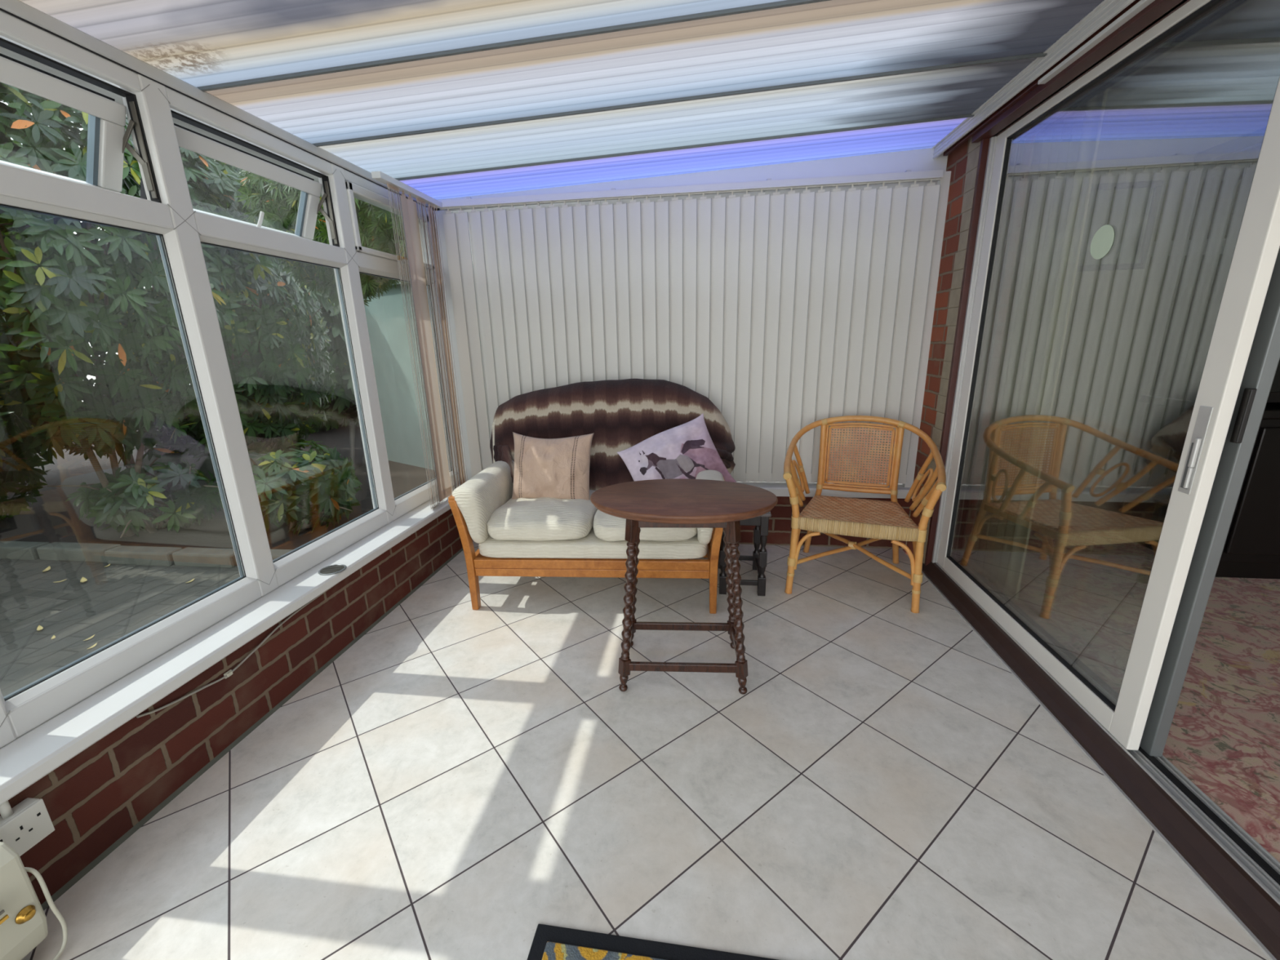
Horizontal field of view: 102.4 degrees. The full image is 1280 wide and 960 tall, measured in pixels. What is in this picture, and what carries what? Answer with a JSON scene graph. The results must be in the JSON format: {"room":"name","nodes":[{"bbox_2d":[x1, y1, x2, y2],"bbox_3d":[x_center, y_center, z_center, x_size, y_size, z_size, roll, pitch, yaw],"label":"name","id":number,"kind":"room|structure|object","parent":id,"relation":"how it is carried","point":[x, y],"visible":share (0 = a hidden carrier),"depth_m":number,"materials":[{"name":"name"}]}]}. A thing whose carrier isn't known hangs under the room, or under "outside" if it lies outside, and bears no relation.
{"room":"sunroom","nodes":[
{"label":"sunroom","id":0,"kind":"room"},
{"bbox_2d":[0,481,472,904],"bbox_3d":[-1.435,0.743,1.706,0.240,0.418,4.100,1,15,7],"label":"wall","id":1,"kind":"structure","parent":0,"point":[91,800],"depth_m":1.56,"materials":[{"name":"red brick"}]},
{"bbox_2d":[0,697,16,747],"bbox_3d":[-1.560,-0.076,0.639,0.114,1.643,0.785,1,15,7],"label":"window","id":2,"kind":"structure","parent":1,"relation":"in","point":[7,735],"depth_m":1.20,"materials":[{"name":"white plastic"}]},
{"bbox_2d":[0,797,54,856],"bbox_3d":[-1.373,0.759,1.098,0.042,0.133,0.146,1,15,7],"label":"wall socket","id":3,"kind":"object","parent":1,"relation":"attached to","point":[24,825],"visible":0.94,"depth_m":1.13,"materials":[{"name":"white plastic"}]},
{"bbox_2d":[0,10,278,737],"bbox_3d":[-1.546,-0.282,1.392,0.208,1.643,0.785,1,15,7],"label":"window","id":4,"kind":"structure","parent":1,"relation":"in","point":[167,213],"depth_m":1.50,"materials":[{"name":"white plastic"}]},
{"bbox_2d":[0,483,459,805],"bbox_3d":[-1.382,0.551,1.531,0.177,0.042,3.880,1,15,7],"label":"windowsill","id":5,"kind":"structure","parent":1,"relation":"on","point":[33,755],"depth_m":1.48,"materials":[{"name":"white plastic"}]},
{"bbox_2d":[318,564,346,575],"bbox_3d":[-1.259,0.366,2.109,0.102,0.004,0.102,1,15,7],"label":"vent","id":6,"kind":"object","parent":5,"relation":"on","point":[336,568],"visible":1,"depth_m":2.10,"materials":[{"name":"grey metal"}]},
{"bbox_2d":[320,564,344,573],"bbox_3d":[-1.259,0.366,2.109,0.086,0.003,0.079,1,15,7],"label":"grille","id":7,"kind":"object","parent":6,"relation":"attached to","point":[332,569],"depth_m":2.11,"materials":[{"name":"metal"}]},
{"bbox_2d":[136,582,337,718],"bbox_3d":[-1.229,0.413,2.277,0.012,0.082,1.861,1,15,7],"label":"cable","id":8,"kind":"object","parent":1,"relation":"attached to","point":[229,673],"visible":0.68,"depth_m":1.65,"materials":[{"name":"beige plastic"}]},
{"bbox_2d":[40,540,473,911],"bbox_3d":[-1.327,0.877,1.595,0.008,0.012,3.845,1,15,7],"label":"baseboard","id":9,"kind":"structure","parent":1,"relation":"attached to","point":[59,893],"depth_m":1.59,"materials":[{"name":"stone"}]},
{"bbox_2d":[140,86,396,586],"bbox_3d":[-1.445,-0.486,2.135,0.208,1.643,0.788,1,15,7],"label":"window","id":10,"kind":"structure","parent":1,"relation":"in","point":[215,230],"depth_m":2.18,"materials":[{"name":"white plastic"}]},
{"bbox_2d":[343,168,459,518],"bbox_3d":[-1.259,-0.690,2.866,0.114,1.643,0.782,1,15,7],"label":"window","id":11,"kind":"structure","parent":1,"relation":"in","point":[372,262],"depth_m":2.66,"materials":[{"name":"white plastic"}]},
{"bbox_2d":[371,171,467,509],"bbox_3d":[-1.152,-0.690,2.842,0.051,1.646,0.580,1,15,7],"label":"blind","id":12,"kind":"object","parent":11,"relation":"attached to","point":[408,206],"visible":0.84,"depth_m":2.81,"materials":[{"name":"white plastic"}]},
{"bbox_2d":[18,0,1104,199],"bbox_3d":[-0.162,-1.063,0.692,2.778,0.110,4.378,1,15,7],"label":"ceiling","id":13,"kind":"structure","parent":0,"point":[443,99],"depth_m":1.68,"materials":[{"name":"white plastic"}]},
{"bbox_2d":[0,0,428,207],"bbox_3d":[-1.469,-1.097,1.183,0.042,0.036,4.060,1,15,7],"label":"trim","id":14,"kind":"structure","parent":13,"relation":"attached to","point":[20,9],"depth_m":1.51,"materials":[{"name":"white plastic"}]},
{"bbox_2d":[0,8,426,207],"bbox_3d":[-1.464,-1.071,1.158,0.005,0.004,4.000,1,15,7],"label":"trim","id":15,"kind":"structure","parent":14,"relation":"attached to","point":[1,9],"depth_m":1.53,"materials":[{"name":"white plastic"}]},
{"bbox_2d":[22,541,1270,959],"bbox_3d":[-0.068,0.895,1.522,2.822,0.040,4.020,1,15,7],"label":"floor","id":16,"kind":"structure","parent":0,"point":[460,781],"depth_m":1.42,"materials":[{"name":"tile"}]},
{"bbox_2d":[0,841,67,959],"bbox_3d":[-1.319,0.950,0.779,0.147,0.300,0.650,1,15,7],"label":"heater","id":17,"kind":"object","parent":16,"relation":"on","point":[23,918],"visible":1,"depth_m":1.04,"materials":[{"name":"beige plastic"}]},
{"bbox_2d":[448,419,724,613],"bbox_3d":[-0.194,0.040,2.708,1.320,0.992,0.827,0,15,4],"label":"sofa","id":18,"kind":"object","parent":16,"relation":"on","point":[541,536],"visible":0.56,"depth_m":2.39,"materials":[{"name":"white fabric"}]},
{"bbox_2d":[452,459,514,542],"bbox_3d":[-0.773,0.087,2.679,0.145,0.284,0.655,0,15,4],"label":"cushion","id":19,"kind":"object","parent":18,"relation":"on","point":[475,503],"depth_m":2.41,"materials":[{"name":"beige fabric"}]},
{"bbox_2d":[487,489,597,541],"bbox_3d":[-0.468,0.156,2.660,0.507,0.148,0.614,0,15,4],"label":"seat cushion","id":20,"kind":"object","parent":18,"relation":"on","point":[541,518],"depth_m":2.42,"materials":[{"name":"beige fabric"}]},
{"bbox_2d":[511,431,594,500],"bbox_3d":[-0.463,-0.051,2.687,0.444,0.386,0.215,0,15,6],"label":"cushion","id":21,"kind":"object","parent":18,"relation":"on","point":[555,468],"visible":0.9,"depth_m":2.63,"materials":[{"name":"fabric"}]},
{"bbox_2d":[489,378,735,490],"bbox_3d":[-0.174,-0.232,2.878,1.416,0.639,0.423,0,15,4],"label":"fur throw","id":22,"kind":"object","parent":18,"relation":"on","point":[621,415],"visible":0.66,"depth_m":2.84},
{"bbox_2d":[593,509,697,541],"bbox_3d":[0.040,0.155,2.622,0.506,0.147,0.614,0,15,4],"label":"seat cushion","id":23,"kind":"object","parent":18,"relation":"on","point":[606,527],"depth_m":2.34,"materials":[{"name":"beige fabric"}]},
{"bbox_2d":[617,413,736,482],"bbox_3d":[0.182,-0.066,2.619,0.583,0.516,0.201,-3,15,-7],"label":"cushion","id":24,"kind":"object","parent":18,"relation":"on","point":[682,451],"visible":0.68,"depth_m":2.59,"materials":[{"name":"fabric"}]},
{"bbox_2d":[695,470,724,544],"bbox_3d":[0.344,0.084,2.597,0.145,0.284,0.655,0,15,4],"label":"cushion","id":25,"kind":"object","parent":18,"relation":"on","point":[703,535],"depth_m":2.33,"materials":[{"name":"beige fabric"}]},
{"bbox_2d":[527,924,777,959],"bbox_3d":[0.134,1.050,0.839,0.800,0.011,0.500,1,15,8],"label":"doormat","id":26,"kind":"object","parent":16,"relation":"on","point":[549,942],"visible":1,"depth_m":1.08,"materials":[{"name":"black rubber"}]},
{"bbox_2d":[590,478,777,694],"bbox_3d":[0.159,0.393,1.937,0.666,0.703,0.456,1,15,9],"label":"table","id":27,"kind":"object","parent":16,"relation":"on","point":[678,503],"visible":1,"depth_m":1.81,"materials":[{"name":"brown wood"}]},
{"bbox_2d":[718,511,771,595],"bbox_3d":[0.526,0.322,2.675,0.248,0.434,0.356,1,15,7],"label":"stool","id":28,"kind":"object","parent":16,"relation":"on","point":[759,557],"visible":0.57,"depth_m":2.54,"materials":[{"name":"grey wood"}]},
{"bbox_2d":[782,415,946,613],"bbox_3d":[1.101,0.123,2.623,0.704,0.826,0.612,5,16,21],"label":"rattan armchair","id":29,"kind":"object","parent":16,"relation":"on","point":[876,520],"visible":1,"depth_m":2.64,"materials":[{"name":"wicker"}]},
{"bbox_2d":[737,496,911,553],"bbox_3d":[0.270,0.243,3.349,2.700,0.445,0.255,1,15,7],"label":"wall","id":30,"kind":"structure","parent":0,"point":[780,529],"depth_m":3.13,"materials":[{"name":"red brick"}]},
{"bbox_2d":[430,206,471,481],"bbox_3d":[-1.166,-0.805,3.252,0.190,1.660,0.140,1,15,7],"label":"trim","id":31,"kind":"structure","parent":30,"relation":"on","point":[441,212],"depth_m":3.16,"materials":[{"name":"white plastic"}]},
{"bbox_2d":[452,200,600,283],"bbox_3d":[-0.635,-0.799,3.187,0.880,1.640,0.070,1,15,7],"label":"window","id":32,"kind":"structure","parent":30,"relation":"in","point":[570,204],"depth_m":2.93,"materials":[{"name":"white plastic"}]},
{"bbox_2d":[600,191,764,481],"bbox_3d":[0.247,-0.788,3.071,0.900,1.640,0.070,1,15,7],"label":"window","id":33,"kind":"structure","parent":30,"relation":"in","point":[752,193],"depth_m":2.83,"materials":[{"name":"white plastic"}]},
{"bbox_2d":[430,147,951,487],"bbox_3d":[0.175,-0.844,2.979,2.820,1.800,0.065,1,15,7],"label":"trim","id":34,"kind":"structure","parent":30,"relation":"attached to","point":[917,160],"depth_m":2.71,"materials":[{"name":"white plastic"}]},
{"bbox_2d":[736,481,912,498],"bbox_3d":[0.274,0.046,3.195,2.658,0.052,0.145,1,15,7],"label":"trim","id":35,"kind":"structure","parent":30,"relation":"attached to","point":[779,489],"depth_m":3.02,"materials":[{"name":"white plastic"}]},
{"bbox_2d":[764,181,937,483],"bbox_3d":[1.129,-0.776,2.955,0.880,1.640,0.070,1,15,7],"label":"window","id":36,"kind":"structure","parent":30,"relation":"in","point":[921,184],"depth_m":2.71,"materials":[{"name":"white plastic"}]},
{"bbox_2d":[439,169,943,484],"bbox_3d":[0.199,-0.781,2.956,2.675,1.631,0.052,1,15,7],"label":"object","id":37,"kind":"object","parent":36,"relation":"attached to","point":[788,313],"visible":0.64,"depth_m":2.88,"materials":[{"name":"white plastic"}]},
{"bbox_2d":[906,133,1035,558],"bbox_3d":[1.695,-0.800,2.765,0.250,2.700,0.455,1,15,7],"label":"wall","id":38,"kind":"structure","parent":0,"point":[957,161],"depth_m":2.61,"materials":[{"name":"orange brick"}]},
{"bbox_2d":[922,137,980,563],"bbox_3d":[1.586,-0.589,2.572,0.110,2.200,0.117,1,15,7],"label":"trim","id":39,"kind":"structure","parent":38,"relation":"attached to","point":[974,148],"depth_m":2.49,"materials":[{"name":"brown wood"}]},
{"bbox_2d":[963,524,1279,862],"bbox_3d":[2.965,1.125,0.380,3.160,0.085,6.100,1,15,7],"label":"floor","id":40,"kind":"structure","parent":0,"point":[1086,587],"depth_m":2.02,"materials":[{"name":"carpet"}]},
{"bbox_2d":[1120,126,1279,578],"bbox_3d":[3.495,-0.570,2.476,1.400,2.060,0.663,1,15,7],"label":"curtain","id":41,"kind":"object","parent":40,"relation":"on","point":[1251,548],"visible":0.58,"depth_m":2.58,"materials":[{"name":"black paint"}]},
{"bbox_2d":[973,75,1279,527],"bbox_3d":[3.258,-0.865,2.873,3.280,2.500,0.210,1,15,7],"label":"wall","id":42,"kind":"structure","parent":0,"point":[1117,322],"depth_m":2.93,"materials":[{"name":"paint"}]},
{"bbox_2d":[1076,180,1164,271],"bbox_3d":[2.594,-1.387,2.829,0.400,0.440,0.020,1,15,7],"label":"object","id":43,"kind":"object","parent":42,"relation":"attached to","point":[1131,208],"visible":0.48,"depth_m":2.82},
{"bbox_2d":[1108,0,1279,88],"bbox_3d":[2.851,-1.271,-0.264,3.280,0.050,6.100,1,15,7],"label":"ceiling","id":44,"kind":"structure","parent":0,"point":[1244,42],"depth_m":2.36,"materials":[{"name":"paint"}]},
{"bbox_3d":[1.416,-1.331,0.512,0.230,0.480,3.645,1,15,7],"label":"wall","id":45,"kind":"structure","parent":0,"visible":0},
{"bbox_2d":[932,0,1134,159],"bbox_3d":[1.275,-1.145,0.763,0.110,0.060,3.990,1,15,7],"label":"trim","id":46,"kind":"structure","parent":45,"relation":"attached to","point":[1107,10],"depth_m":1.75,"materials":[{"name":"white plastic"}]},
{"bbox_2d":[968,88,1108,599],"bbox_3d":[1.737,-0.493,2.319,0.047,2.050,0.438,1,15,7],"label":"curtain","id":47,"kind":"object","parent":45,"relation":"hanging from","point":[1064,154],"visible":0.91,"depth_m":2.25,"materials":[{"name":"beige fabric"}]},
{"bbox_2d":[921,0,1279,959],"bbox_3d":[1.362,-0.103,0.959,0.202,2.120,3.840,1,15,7],"label":"door","id":48,"kind":"structure","parent":45,"relation":"in","point":[1124,735],"depth_m":1.43,"materials":[{"name":"brown paint"}]},
{"bbox_2d":[1090,224,1114,259],"bbox_3d":[1.468,-0.756,1.636,0.001,0.100,0.100,1,15,7],"label":"sticker","id":49,"kind":"object","parent":48,"relation":"attached to","point":[1102,241],"visible":1,"depth_m":1.63,"materials":[{"name":"white plastic"}]},
{"bbox_3d":[-0.748,2.291,-3.347,2.960,0.055,6.200,1,15,7],"label":"patio","id":50,"kind":"object","parent":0,"visible":0},
{"bbox_3d":[-0.363,0.403,-0.719,2.910,2.180,0.080,1,15,7],"label":"trim","id":51,"kind":"structure","parent":50,"relation":"on","visible":0},
{"bbox_2d":[0,35,392,213],"bbox_3d":[-1.605,-1.075,1.228,0.096,0.062,4.100,1,15,7],"label":"trim","id":52,"kind":"structure","parent":51,"relation":"attached to","point":[118,99],"depth_m":1.51,"materials":[{"name":"white plastic"}]},
{"label":"outside","id":53,"kind":"structure","parent":0,"visible":0},
{"bbox_2d":[0,558,239,697],"bbox_3d":[1.270,0.588,3.128,11.250,0.250,18.000,1,15,7],"label":"ground","id":54,"kind":"structure","parent":53,"point":[115,601],"depth_m":2.74,"materials":[{"name":"grey stone"}]},
{"bbox_2d":[0,540,49,559],"bbox_3d":[-4.139,0.467,3.408,0.448,0.095,0.110,1,15,7],"label":"kerb stone","id":55,"kind":"object","parent":54,"relation":"on","point":[23,550],"visible":0.73,"depth_m":3.35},
{"bbox_2d":[36,625,43,630],"bbox_3d":[-2.902,0.718,2.490,0.070,0.012,0.021,11,19,38],"label":"fallen leaf","id":56,"kind":"object","parent":54,"relation":"on","point":[39,628],"visible":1,"depth_m":2.50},
{"bbox_2d":[42,565,50,572],"bbox_3d":[-3.641,0.549,3.159,0.028,0.016,0.091,-10,17,-28],"label":"fallen leaf","id":57,"kind":"object","parent":54,"relation":"on","point":[48,568],"visible":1,"depth_m":3.17,"materials":[{"name":"yellow plant"}]},
{"bbox_2d":[36,542,120,562],"bbox_3d":[-3.639,0.471,3.351,0.519,0.095,0.110,1,15,8],"label":"kerb stone","id":58,"kind":"object","parent":54,"relation":"on","point":[59,551],"visible":0.78,"depth_m":3.31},
{"bbox_2d":[80,577,87,582],"bbox_3d":[-3.237,0.584,2.996,0.097,0.016,0.030,12,20,40],"label":"fallen leaf","id":59,"kind":"object","parent":54,"relation":"on","point":[82,580],"visible":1,"depth_m":3.01,"materials":[{"name":"yellow plant"}]},
{"bbox_2d":[104,545,182,565],"bbox_3d":[-3.139,0.482,3.267,0.456,0.095,0.110,1,15,7],"label":"kerb stone","id":60,"kind":"object","parent":54,"relation":"on","point":[122,554],"visible":0.84,"depth_m":3.22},
{"bbox_2d":[172,546,237,568],"bbox_3d":[-2.689,0.486,3.217,0.408,0.095,0.110,1,15,7],"label":"kerb stone","id":61,"kind":"object","parent":54,"relation":"on","point":[188,556],"visible":0.76,"depth_m":3.17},
{"bbox_2d":[141,453,312,506],"bbox_3d":[-3.458,0.034,4.320,1.450,0.500,0.150,1,15,7],"label":"wall","id":62,"kind":"structure","parent":54,"relation":"on","point":[205,464],"depth_m":4.24,"materials":[{"name":"stone"}]},
{"bbox_2d":[235,549,293,564],"bbox_3d":[-2.230,0.488,3.170,0.474,0.095,0.110,0,15,7],"label":"kerb stone","id":63,"kind":"object","parent":54,"relation":"on","point":[275,553],"visible":0.04,"depth_m":3.15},
{"bbox_2d":[364,266,493,470],"bbox_3d":[-1.346,-1.387,5.935,2.800,2.200,2.460,9,19,34],"label":"wall","id":64,"kind":"structure","parent":54,"relation":"on","point":[386,319],"depth_m":5.37,"materials":[{"name":"white paint"}]},
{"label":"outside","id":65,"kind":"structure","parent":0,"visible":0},
{"bbox_2d":[0,418,435,549],"bbox_3d":[-8.470,0.456,4.407,13.100,0.300,18.000,1,15,7],"label":"garden wall","id":66,"kind":"structure","parent":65,"point":[51,519],"depth_m":4.11,"materials":[{"name":"soil"}]},
{"bbox_2d":[0,277,19,426],"bbox_3d":[-3.946,-0.925,2.221,1.666,3.354,1.207,1,15,7],"label":"tree","id":67,"kind":"object","parent":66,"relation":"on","point":[4,347],"visible":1,"depth_m":2.75,"materials":[{"name":"green plant"}]},
{"bbox_2d":[0,297,57,520],"bbox_3d":[-5.037,-0.653,3.590,1.398,2.314,1.227,1,15,7],"label":"tree","id":68,"kind":"object","parent":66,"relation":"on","point":[12,471],"visible":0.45,"depth_m":3.88,"materials":[{"name":"green plant"}]},
{"bbox_2d":[0,93,83,462],"bbox_3d":[-6.603,-2.192,4.580,2.125,4.926,2.296,1,15,7],"label":"evergreen tree","id":69,"kind":"object","parent":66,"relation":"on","point":[19,144],"visible":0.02,"depth_m":4.78,"materials":[{"name":"green plant"}]},
{"bbox_2d":[0,81,231,537],"bbox_3d":[-3.674,-1.181,3.317,1.549,3.254,1.197,1,15,7],"label":"tree","id":70,"kind":"object","parent":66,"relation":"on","point":[49,386],"visible":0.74,"depth_m":3.04,"materials":[{"name":"green plant"}]},
{"bbox_2d":[47,447,223,537],"bbox_3d":[-3.554,0.094,3.749,0.880,0.600,0.806,1,15,7],"label":"shrub","id":71,"kind":"object","parent":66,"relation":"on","point":[192,502],"visible":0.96,"depth_m":3.57,"materials":[{"name":"green plant"}]},
{"bbox_2d":[77,115,324,466],"bbox_3d":[-3.719,-1.382,4.422,1.649,3.250,1.226,1,15,7],"label":"tree","id":72,"kind":"object","parent":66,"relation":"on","point":[268,409],"visible":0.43,"depth_m":4.26,"materials":[{"name":"green plant"}]},
{"bbox_2d":[125,114,364,433],"bbox_3d":[-5.207,-3.348,7.707,3.738,5.982,3.457,0,15,4],"label":"evergreen tree","id":73,"kind":"object","parent":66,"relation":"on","point":[344,411],"visible":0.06,"depth_m":7.22,"materials":[{"name":"green plant"}]},
{"bbox_2d":[207,158,344,453],"bbox_3d":[-4.229,-1.804,5.666,1.587,3.443,1.200,1,15,7],"label":"tree","id":74,"kind":"object","parent":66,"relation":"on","point":[310,420],"visible":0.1,"depth_m":5.83,"materials":[{"name":"green plant"}]},
{"bbox_2d":[204,439,361,534],"bbox_3d":[-2.402,0.027,3.688,0.879,0.788,0.781,1,15,7],"label":"shrub","id":75,"kind":"object","parent":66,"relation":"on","point":[277,471],"visible":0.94,"depth_m":3.51,"materials":[{"name":"green plant"}]},
{"bbox_2d":[235,168,408,306],"bbox_3d":[-2.232,-2.172,3.872,1.607,1.785,0.953,-1,15,1],"label":"tree","id":76,"kind":"object","parent":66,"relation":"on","point":[279,202],"visible":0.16,"depth_m":3.68,"materials":[{"name":"green plant"}]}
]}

